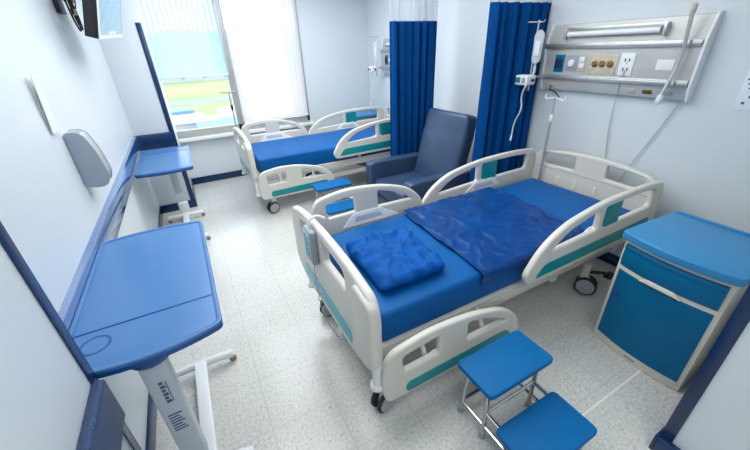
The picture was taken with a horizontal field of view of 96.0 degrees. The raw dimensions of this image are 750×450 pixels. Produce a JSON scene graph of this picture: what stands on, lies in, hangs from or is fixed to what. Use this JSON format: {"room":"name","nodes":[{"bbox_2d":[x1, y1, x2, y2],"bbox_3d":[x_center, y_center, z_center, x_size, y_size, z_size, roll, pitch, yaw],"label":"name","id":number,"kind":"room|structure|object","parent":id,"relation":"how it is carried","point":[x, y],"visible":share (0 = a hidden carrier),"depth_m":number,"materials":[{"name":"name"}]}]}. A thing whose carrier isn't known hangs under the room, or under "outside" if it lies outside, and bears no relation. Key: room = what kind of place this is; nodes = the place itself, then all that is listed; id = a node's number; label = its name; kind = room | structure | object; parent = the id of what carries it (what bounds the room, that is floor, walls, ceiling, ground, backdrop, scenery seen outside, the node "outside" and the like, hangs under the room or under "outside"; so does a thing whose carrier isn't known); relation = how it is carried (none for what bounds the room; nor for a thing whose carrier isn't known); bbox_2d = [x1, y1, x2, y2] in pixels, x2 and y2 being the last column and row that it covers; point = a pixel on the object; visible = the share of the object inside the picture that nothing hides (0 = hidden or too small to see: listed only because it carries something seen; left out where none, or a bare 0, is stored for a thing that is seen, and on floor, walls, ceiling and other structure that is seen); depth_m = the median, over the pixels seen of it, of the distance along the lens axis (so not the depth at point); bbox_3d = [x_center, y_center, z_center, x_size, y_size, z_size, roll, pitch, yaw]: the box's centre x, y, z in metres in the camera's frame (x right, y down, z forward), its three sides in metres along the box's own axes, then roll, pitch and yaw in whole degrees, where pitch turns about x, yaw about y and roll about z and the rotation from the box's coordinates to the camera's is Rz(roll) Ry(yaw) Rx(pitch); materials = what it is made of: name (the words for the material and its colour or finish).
{"room":"hospital room","nodes":[
{"label":"hospital room","id":0,"kind":"room"},
{"bbox_2d":[0,243,132,449],"bbox_3d":[-0.198,0.733,-0.519,0.287,2.700,3.200,-16,31,-24],"label":"wall","id":1,"kind":"structure","parent":0,"point":[44,391],"depth_m":0.74,"materials":[{"name":"paint"}]},
{"bbox_2d":[0,221,141,449],"bbox_3d":[-0.849,0.034,0.754,0.039,2.600,0.039,-16,31,-24],"label":"trim","id":2,"kind":"structure","parent":1,"relation":"attached to","point":[6,241],"depth_m":0.85,"materials":[{"name":"blue plastic"}]},
{"bbox_2d":[76,378,124,449],"bbox_3d":[-0.038,1.136,-0.223,0.034,0.170,3.194,-16,31,-24],"label":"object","id":3,"kind":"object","parent":1,"relation":"attached to","point":[102,428],"depth_m":0.91,"materials":[{"name":"blue plastic"}]},
{"bbox_2d":[0,0,158,449],"bbox_3d":[-2.132,-0.781,2.510,0.150,2.700,4.600,-16,31,-24],"label":"wall","id":4,"kind":"structure","parent":0,"point":[48,211],"depth_m":1.58,"materials":[{"name":"paint"}]},
{"bbox_2d":[25,74,58,133],"bbox_3d":[-1.507,-0.549,1.537,0.029,0.250,0.090,-16,31,-24],"label":"holder","id":5,"kind":"object","parent":4,"relation":"attached to","point":[33,81],"visible":1,"depth_m":1.52,"materials":[{"name":"white plastic"}]},
{"bbox_2d":[63,0,83,31],"bbox_3d":[-2.110,-1.689,2.267,0.104,0.669,0.331,-13,29,-19],"label":"cable bundle","id":6,"kind":"object","parent":4,"relation":"hanging from","point":[72,10],"visible":1,"depth_m":2.42,"materials":[{"name":"black plastic"}]},
{"bbox_2d":[63,129,111,186],"bbox_3d":[-1.534,-0.362,1.825,0.120,0.297,0.120,-16,31,-24],"label":"soap dispenser","id":7,"kind":"object","parent":4,"relation":"attached to","point":[94,168],"visible":1,"depth_m":1.78,"materials":[{"name":"grey plastic"}]},
{"bbox_2d":[52,0,122,39],"bbox_3d":[-1.954,-1.518,2.306,0.377,0.467,0.720,-13,30,-19],"label":"television","id":8,"kind":"object","parent":4,"relation":"attached to","point":[102,19],"visible":1,"depth_m":2.20,"materials":[{"name":"black plastic"}]},
{"bbox_2d":[58,136,141,330],"bbox_3d":[-1.807,-0.200,2.396,0.034,0.175,3.650,-16,31,-24],"label":"trim","id":9,"kind":"structure","parent":4,"relation":"attached to","point":[107,227],"depth_m":1.90,"materials":[{"name":"blue plastic"}]},
{"bbox_2d":[145,207,162,449],"bbox_3d":[-1.791,0.531,2.784,0.014,0.100,3.670,-16,31,-24],"label":"baseboard","id":10,"kind":"structure","parent":4,"relation":"attached to","point":[152,409],"depth_m":1.76,"materials":[{"name":"blue plastic"}]},
{"bbox_2d":[134,132,175,150],"bbox_3d":[-2.531,-0.962,3.901,0.385,0.175,0.034,-16,31,-24],"label":"trim","id":11,"kind":"structure","parent":4,"relation":"attached to","point":[165,139],"depth_m":3.89,"materials":[{"name":"blue plastic"}]},
{"bbox_2d":[98,0,192,205],"bbox_3d":[-2.861,-1.594,4.112,0.500,2.700,1.110,-16,31,-24],"label":"wall pier","id":12,"kind":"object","parent":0,"point":[125,58],"visible":0.53,"depth_m":3.66,"materials":[{"name":"paint"}]},
{"bbox_2d":[135,23,194,199],"bbox_3d":[-2.392,-1.203,3.913,0.050,1.960,0.050,-16,31,-24],"label":"trim","id":13,"kind":"structure","parent":12,"relation":"attached to","point":[138,25],"depth_m":3.74,"materials":[{"name":"blue plastic"}]},
{"bbox_2d":[159,179,197,212],"bbox_3d":[-2.717,-0.420,4.664,0.414,0.100,0.944,-16,31,-24],"label":"baseboard","id":14,"kind":"object","parent":12,"relation":"attached to","point":[192,203],"visible":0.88,"depth_m":4.28,"materials":[{"name":"blue plastic"}]},
{"bbox_2d":[179,0,369,178],"bbox_3d":[-1.656,-2.160,5.096,3.805,2.700,0.280,-16,31,-24],"label":"wall","id":15,"kind":"structure","parent":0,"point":[333,33],"depth_m":5.32,"materials":[{"name":"paint"}]},
{"bbox_2d":[137,0,228,79],"bbox_3d":[-2.448,-2.506,4.323,0.845,1.133,0.044,-16,31,-24],"label":"window blind","id":16,"kind":"object","parent":15,"relation":"attached to","point":[184,37],"visible":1,"depth_m":4.36,"materials":[{"name":"white fabric"}]},
{"bbox_2d":[176,0,241,138],"bbox_3d":[-2.591,-2.164,4.509,1.185,1.920,0.080,-16,31,-24],"label":"window","id":17,"kind":"structure","parent":15,"relation":"attached to","point":[195,132],"depth_m":4.90,"materials":[{"name":"metal"}]},
{"bbox_2d":[192,170,247,184],"bbox_3d":[-1.411,-1.042,5.746,3.105,0.100,0.014,-16,31,-24],"label":"baseboard","id":18,"kind":"structure","parent":15,"relation":"attached to","point":[232,174],"depth_m":5.25,"materials":[{"name":"blue plastic"}]},
{"bbox_2d":[215,0,309,128],"bbox_3d":[-1.599,-2.448,4.974,1.080,1.920,0.080,-16,31,-24],"label":"window","id":19,"kind":"structure","parent":15,"relation":"attached to","point":[304,118],"depth_m":4.99,"materials":[{"name":"metal"}]},
{"bbox_2d":[219,0,307,121],"bbox_3d":[-1.560,-2.466,4.887,1.005,1.793,0.044,-16,31,-24],"label":"window blind","id":20,"kind":"object","parent":15,"relation":"attached to","point":[262,36],"visible":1,"depth_m":4.90,"materials":[{"name":"white fabric"}]},
{"bbox_2d":[156,164,690,449],"bbox_3d":[0.288,0.626,2.658,3.905,0.100,8.200,-16,31,-24],"label":"floor","id":21,"kind":"structure","parent":0,"point":[292,383],"depth_m":2.07,"materials":[{"name":"tile"}]},
{"bbox_2d":[69,221,254,449],"bbox_3d":[-0.928,0.626,1.636,0.464,0.937,0.985,-16,31,-24],"label":"table","id":22,"kind":"object","parent":21,"relation":"on","point":[148,296],"visible":0.86,"depth_m":1.27,"materials":[{"name":"blue plastic"}]},
{"bbox_2d":[72,223,216,368],"bbox_3d":[-0.944,0.218,1.421,0.434,0.006,0.950,-16,31,-24],"label":"tray","id":23,"kind":"object","parent":22,"relation":"on","point":[152,291],"depth_m":1.29,"materials":[{"name":"blue plastic"}]},
{"bbox_2d":[135,145,210,239],"bbox_3d":[-2.095,-0.299,3.588,0.464,0.842,0.985,-16,31,-24],"label":"table","id":24,"kind":"object","parent":21,"relation":"on","point":[171,161],"visible":0.96,"depth_m":3.43,"materials":[{"name":"blue plastic"}]},
{"bbox_2d":[137,146,190,173],"bbox_3d":[-2.109,-0.665,3.395,0.434,0.006,0.950,-16,31,-24],"label":"tray","id":25,"kind":"object","parent":24,"relation":"on","point":[169,160],"depth_m":3.31,"materials":[{"name":"blue plastic"}]},
{"bbox_2d":[233,106,390,212],"bbox_3d":[-0.583,-0.999,4.681,2.371,0.956,1.160,-16,31,-24],"label":"hospital bed","id":26,"kind":"object","parent":21,"relation":"on","point":[274,154],"visible":0.72,"depth_m":4.28,"materials":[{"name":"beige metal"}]},
{"bbox_2d":[220,90,236,126],"bbox_3d":[-1.846,-1.333,4.482,0.208,0.843,0.040,-16,31,-24],"label":"pole","id":27,"kind":"object","parent":26,"relation":"attached to","point":[231,105],"visible":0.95,"depth_m":4.35,"materials":[{"name":"grey metal"}]},
{"bbox_2d":[311,178,353,216],"bbox_3d":[-0.427,-0.253,3.863,0.425,0.385,0.500,-16,31,-24],"label":"step stool","id":28,"kind":"object","parent":21,"relation":"on","point":[340,207],"visible":0.56,"depth_m":3.79,"materials":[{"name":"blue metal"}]},
{"bbox_2d":[345,110,376,163],"bbox_3d":[-0.226,-1.529,5.833,0.555,0.797,0.530,-16,31,-24],"label":"base cabinet","id":29,"kind":"object","parent":21,"relation":"on","point":[366,114],"visible":0.05,"depth_m":5.52,"materials":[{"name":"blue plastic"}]},
{"bbox_2d":[365,108,476,203],"bbox_3d":[0.492,-0.624,3.687,0.886,1.140,0.920,-16,31,-24],"label":"recliner chair","id":30,"kind":"object","parent":21,"relation":"on","point":[447,136],"visible":0.7,"depth_m":3.60,"materials":[{"name":"blue leather"}]},
{"bbox_2d":[375,171,422,200],"bbox_3d":[0.409,-0.399,3.749,0.600,0.170,0.666,-16,31,-24],"label":"seat cushion","id":31,"kind":"object","parent":30,"relation":"on","point":[396,177],"depth_m":3.80,"materials":[{"name":"blue leather"}]},
{"bbox_2d":[292,148,663,412],"bbox_3d":[0.761,0.145,2.417,2.401,0.940,1.160,-16,31,-24],"label":"hospital bed","id":32,"kind":"object","parent":21,"relation":"on","point":[381,327],"visible":0.88,"depth_m":1.99,"materials":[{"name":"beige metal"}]},
{"bbox_2d":[302,215,346,340],"bbox_3d":[-0.249,0.308,1.863,0.127,0.725,0.343,-21,33,-31],"label":"remote","id":33,"kind":"object","parent":32,"relation":"hanging from","point":[310,240],"visible":0.94,"depth_m":1.80,"materials":[{"name":"grey plastic"}]},
{"bbox_2d":[346,226,444,291],"bbox_3d":[0.115,0.165,1.969,0.450,0.111,0.503,-16,31,-24],"label":"pillow","id":34,"kind":"object","parent":32,"relation":"on","point":[395,258],"visible":1,"depth_m":1.89,"materials":[{"name":"blue fabric"}]},
{"bbox_2d":[403,187,584,285],"bbox_3d":[0.797,-0.001,2.403,0.969,0.106,0.913,-16,31,-24],"label":"blanket","id":35,"kind":"object","parent":32,"relation":"on","point":[497,232],"visible":0.89,"depth_m":2.29,"materials":[{"name":"blue fabric"}]},
{"bbox_2d":[538,94,566,179],"bbox_3d":[1.520,-0.680,3.021,0.036,0.906,0.197,-16,31,-24],"label":"pole","id":36,"kind":"object","parent":32,"relation":"attached to","point":[551,116],"visible":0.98,"depth_m":2.94,"materials":[{"name":"metal"}]},
{"bbox_2d":[457,330,596,449],"bbox_3d":[0.709,0.878,1.624,0.425,0.385,0.500,-16,31,-24],"label":"step stool","id":37,"kind":"object","parent":21,"relation":"on","point":[550,423],"visible":1,"depth_m":1.58,"materials":[{"name":"blue plastic"}]},
{"bbox_2d":[582,370,640,415],"bbox_3d":[1.560,0.866,1.996,1.940,0.004,0.010,-16,31,-24],"label":"joint","id":38,"kind":"object","parent":21,"relation":"attached to","point":[639,371],"depth_m":1.88,"materials":[{"name":"stone"}]},
{"bbox_2d":[593,211,749,390],"bbox_3d":[1.741,0.426,1.961,0.555,0.797,0.530,-14,30,-22],"label":"base cabinet","id":39,"kind":"object","parent":21,"relation":"on","point":[679,277],"visible":1,"depth_m":1.81,"materials":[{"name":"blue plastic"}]},
{"bbox_2d":[366,0,749,256],"bbox_3d":[1.260,-1.545,3.703,0.150,2.700,5.390,-16,31,-24],"label":"wall","id":40,"kind":"structure","parent":0,"point":[700,154],"depth_m":2.49,"materials":[{"name":"paint"}]},
{"bbox_2d":[380,38,389,74],"bbox_3d":[0.378,-2.368,4.772,0.102,0.515,1.110,-16,31,-24],"label":"panel","id":41,"kind":"object","parent":40,"relation":"attached to","point":[385,46],"visible":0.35,"depth_m":5.09,"materials":[{"name":"grey metal"}]},
{"bbox_3d":[0.036,-2.595,5.188,0.197,0.543,0.146,-16,31,-24],"label":"rod","id":42,"kind":"object","parent":41,"relation":"attached to","visible":0},
{"bbox_2d":[368,66,377,71],"bbox_3d":[-0.032,-2.392,5.188,0.118,0.080,0.145,-16,31,-24],"label":"pump","id":43,"kind":"object","parent":42,"relation":"attached to","point":[370,68],"visible":1,"depth_m":5.15,"materials":[{"name":"white plastic"}]},
{"bbox_2d":[370,41,377,104],"bbox_3d":[-0.019,-2.320,5.213,0.128,0.900,0.098,-7,28,-9],"label":"bag","id":44,"kind":"object","parent":42,"relation":"hanging from","point":[375,47],"visible":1,"depth_m":5.09,"materials":[{"name":"white plastic"}]},
{"bbox_2d":[540,10,724,101],"bbox_3d":[1.757,-1.241,2.521,0.102,0.515,1.110,-16,31,-24],"label":"panel","id":45,"kind":"object","parent":40,"relation":"attached to","point":[594,56],"visible":0.98,"depth_m":2.40,"materials":[{"name":"grey metal"}]},
{"bbox_2d":[527,19,545,90],"bbox_3d":[1.368,-1.443,2.895,0.231,0.543,0.098,-3,28,-1],"label":"rod","id":46,"kind":"object","parent":45,"relation":"attached to","point":[539,76],"visible":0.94,"depth_m":2.91,"materials":[{"name":"metal"}]},
{"bbox_2d":[515,74,535,85],"bbox_3d":[1.303,-1.252,2.917,0.118,0.080,0.145,-16,31,-24],"label":"pump","id":47,"kind":"object","parent":46,"relation":"attached to","point":[523,79],"visible":1,"depth_m":2.88,"materials":[{"name":"white plastic"}]},
{"bbox_2d":[509,30,544,140],"bbox_3d":[1.317,-1.180,2.942,0.128,0.900,0.098,-7,28,-9],"label":"bag","id":48,"kind":"object","parent":46,"relation":"hanging from","point":[537,46],"visible":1,"depth_m":2.81,"materials":[{"name":"white plastic"}]},
{"bbox_2d":[567,59,574,66],"bbox_3d":[1.594,-1.316,2.750,0.020,0.056,0.056,-16,31,-24],"label":"socket","id":49,"kind":"object","parent":45,"relation":"attached to","point":[570,62],"depth_m":2.74,"materials":[{"name":"white plastic"}]},
{"bbox_2d":[565,55,578,70],"bbox_3d":[1.605,-1.319,2.756,0.006,0.115,0.095,-16,31,-24],"label":"outlet plate","id":50,"kind":"object","parent":45,"relation":"attached to","point":[571,61],"depth_m":2.74,"materials":[{"name":"grey plastic"}]},
{"bbox_2d":[577,55,587,71],"bbox_3d":[1.647,-1.286,2.686,0.006,0.120,0.060,-16,31,-24],"label":"switch plate","id":51,"kind":"object","parent":45,"relation":"attached to","point":[582,60],"depth_m":2.68,"materials":[{"name":"white plastic"}]},
{"bbox_2d":[591,61,597,66],"bbox_3d":[1.687,-1.241,2.601,0.016,0.044,0.044,-16,31,-24],"label":"socket","id":52,"kind":"object","parent":45,"relation":"attached to","point":[593,63],"depth_m":2.60,"materials":[{"name":"gold metal"}]},
{"bbox_2d":[599,61,604,66],"bbox_3d":[1.715,-1.218,2.556,0.016,0.044,0.044,-16,31,-24],"label":"socket","id":53,"kind":"object","parent":45,"relation":"attached to","point":[601,63],"depth_m":2.55,"materials":[{"name":"gold metal"}]},
{"bbox_2d":[607,61,612,66],"bbox_3d":[1.743,-1.196,2.510,0.016,0.044,0.044,-16,31,-24],"label":"socket","id":54,"kind":"object","parent":45,"relation":"attached to","point":[609,63],"depth_m":2.50,"materials":[{"name":"gold metal"}]},
{"bbox_2d":[605,70,624,158],"bbox_3d":[1.839,-0.754,2.648,0.077,0.841,0.064,-16,31,-24],"label":"power cable","id":55,"kind":"object","parent":45,"relation":"hanging from","point":[624,70],"visible":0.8,"depth_m":2.63,"materials":[{"name":"grey rubber"}]},
{"bbox_2d":[563,21,671,39],"bbox_3d":[1.719,-1.405,2.454,0.063,0.080,0.710,-16,31,-24],"label":"lamp","id":56,"kind":"object","parent":45,"relation":"attached to","point":[620,30],"depth_m":2.40,"materials":[{"name":"white plastic"}]},
{"bbox_2d":[617,53,636,75],"bbox_3d":[1.806,-1.153,2.426,0.008,0.145,0.095,-16,31,-24],"label":"outlet plate","id":57,"kind":"object","parent":45,"relation":"attached to","point":[627,62],"depth_m":2.42,"materials":[{"name":"white plastic"}]},
{"bbox_2d":[625,88,634,92],"bbox_3d":[1.857,-0.978,2.459,0.014,0.027,0.060,-16,31,-24],"label":"socket","id":58,"kind":"object","parent":45,"relation":"attached to","point":[627,90],"depth_m":2.46,"materials":[{"name":"beige plastic"}]},
{"bbox_2d":[642,90,651,93],"bbox_3d":[1.910,-0.935,2.373,0.014,0.027,0.060,-16,31,-24],"label":"socket","id":59,"kind":"object","parent":45,"relation":"attached to","point":[643,91],"depth_m":2.37,"materials":[{"name":"gold metal"}]},
{"bbox_2d":[618,100,680,181],"bbox_3d":[2.000,-0.601,2.473,0.027,0.682,0.238,-13,30,-20],"label":"cable","id":60,"kind":"object","parent":45,"relation":"hanging from","point":[680,100],"visible":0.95,"depth_m":2.44,"materials":[{"name":"grey plastic"}]},
{"bbox_2d":[663,91,671,95],"bbox_3d":[1.967,-0.888,2.279,0.014,0.027,0.060,-16,31,-24],"label":"socket","id":61,"kind":"object","parent":45,"relation":"attached to","point":[667,93],"depth_m":2.27,"materials":[{"name":"grey plastic"}]},
{"bbox_2d":[655,3,698,104],"bbox_3d":[1.919,-1.062,2.137,0.090,0.575,0.071,-16,31,-24],"label":"pole","id":62,"kind":"object","parent":45,"relation":"attached to","point":[685,42],"visible":1,"depth_m":2.11,"materials":[{"name":"metal"}]},
{"bbox_2d":[732,68,749,109],"bbox_3d":[2.249,-0.773,1.878,0.004,0.280,0.310,-16,31,-24],"label":"notice","id":63,"kind":"object","parent":40,"relation":"attached to","point":[742,102],"visible":1,"depth_m":2.00,"materials":[{"name":"paper"}]},
{"bbox_2d":[672,321,749,449],"bbox_3d":[2.538,0.157,0.366,1.510,2.700,2.410,-16,31,-24],"label":"wall","id":64,"kind":"structure","parent":0,"point":[720,420],"depth_m":1.33,"materials":[{"name":"paint"}]},
{"bbox_2d":[597,252,680,449],"bbox_3d":[1.211,0.272,3.046,1.390,0.100,7.800,-16,31,-24],"label":"baseboard","id":65,"kind":"structure","parent":64,"relation":"attached to","point":[659,442],"depth_m":1.59,"materials":[{"name":"blue plastic"}]},
{"bbox_2d":[660,284,749,442],"bbox_3d":[1.321,-0.168,0.970,0.047,2.600,0.047,-16,31,-24],"label":"trim","id":66,"kind":"structure","parent":64,"relation":"attached to","point":[739,319],"depth_m":1.34,"materials":[{"name":"blue plastic"}]},
{"bbox_3d":[0.188,-1.851,1.356,3.905,0.100,8.200,-16,31,-24],"label":"ceiling","id":67,"kind":"structure","parent":0,"visible":0},
{"bbox_2d":[389,0,437,155],"bbox_3d":[0.495,-1.785,3.873,0.930,2.380,0.100,-16,31,-24],"label":"privacy curtain","id":68,"kind":"object","parent":67,"relation":"hanging from","point":[412,23],"visible":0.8,"depth_m":3.83,"materials":[{"name":"blue fabric"}]},
{"bbox_2d":[469,0,551,181],"bbox_3d":[1.170,-1.335,2.965,0.720,2.380,0.134,-16,31,-24],"label":"privacy curtain","id":69,"kind":"object","parent":67,"relation":"hanging from","point":[510,37],"visible":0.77,"depth_m":2.97,"materials":[{"name":"blue fabric"}]},
{"label":"outside","id":70,"kind":"structure","parent":0,"visible":0},
{"bbox_2d":[162,79,240,115],"bbox_3d":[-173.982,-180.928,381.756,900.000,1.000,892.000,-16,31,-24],"label":"ground","id":71,"kind":"structure","parent":70,"point":[203,89],"depth_m":105.67,"materials":[{"name":"green plant"}]},
{"bbox_2d":[161,75,227,83],"bbox_3d":[-78.594,-69.053,154.459,45.000,5.560,11.000,-16,31,-24],"label":"building","id":72,"kind":"structure","parent":71,"relation":"on","point":[224,77],"depth_m":149.55,"materials":[{"name":"metal"}]},
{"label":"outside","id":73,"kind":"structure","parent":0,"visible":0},
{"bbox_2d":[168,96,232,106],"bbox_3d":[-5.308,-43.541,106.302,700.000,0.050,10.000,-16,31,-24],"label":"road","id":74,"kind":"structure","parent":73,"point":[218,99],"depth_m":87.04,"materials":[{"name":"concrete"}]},
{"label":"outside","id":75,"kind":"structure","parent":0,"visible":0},
{"bbox_2d":[205,115,220,120],"bbox_3d":[24.009,-19.580,58.475,700.000,0.040,68.000,-16,31,-24],"label":"yard","id":76,"kind":"structure","parent":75,"point":[213,117],"depth_m":64.21,"materials":[{"name":"white"}]},
{"bbox_2d":[170,107,193,115],"bbox_3d":[-30.302,-16.566,53.478,3.600,3.160,3.600,-16,31,-24],"label":"building","id":77,"kind":"structure","parent":76,"relation":"on","point":[181,111],"depth_m":51.92,"materials":[{"name":"blue metal"}]},
{"bbox_2d":[172,113,205,130],"bbox_3d":[-27.993,-13.603,47.450,8.000,3.360,6.000,-16,31,-24],"label":"building","id":78,"kind":"structure","parent":76,"relation":"on","point":[186,121],"depth_m":46.20,"materials":[{"name":"metal"}]},
{"bbox_2d":[196,117,237,127],"bbox_3d":[-20.367,-12.340,45.104,5.600,2.760,4.600,-16,31,-24],"label":"building","id":79,"kind":"structure","parent":76,"relation":"on","point":[209,123],"depth_m":44.02,"materials":[{"name":"blue metal"}]},
{"bbox_2d":[216,105,235,118],"bbox_3d":[-19.672,-17.196,53.301,9.000,3.680,8.000,-16,31,-24],"label":"building","id":80,"kind":"structure","parent":76,"relation":"on","point":[224,112],"depth_m":49.75,"materials":[{"name":"metal"}]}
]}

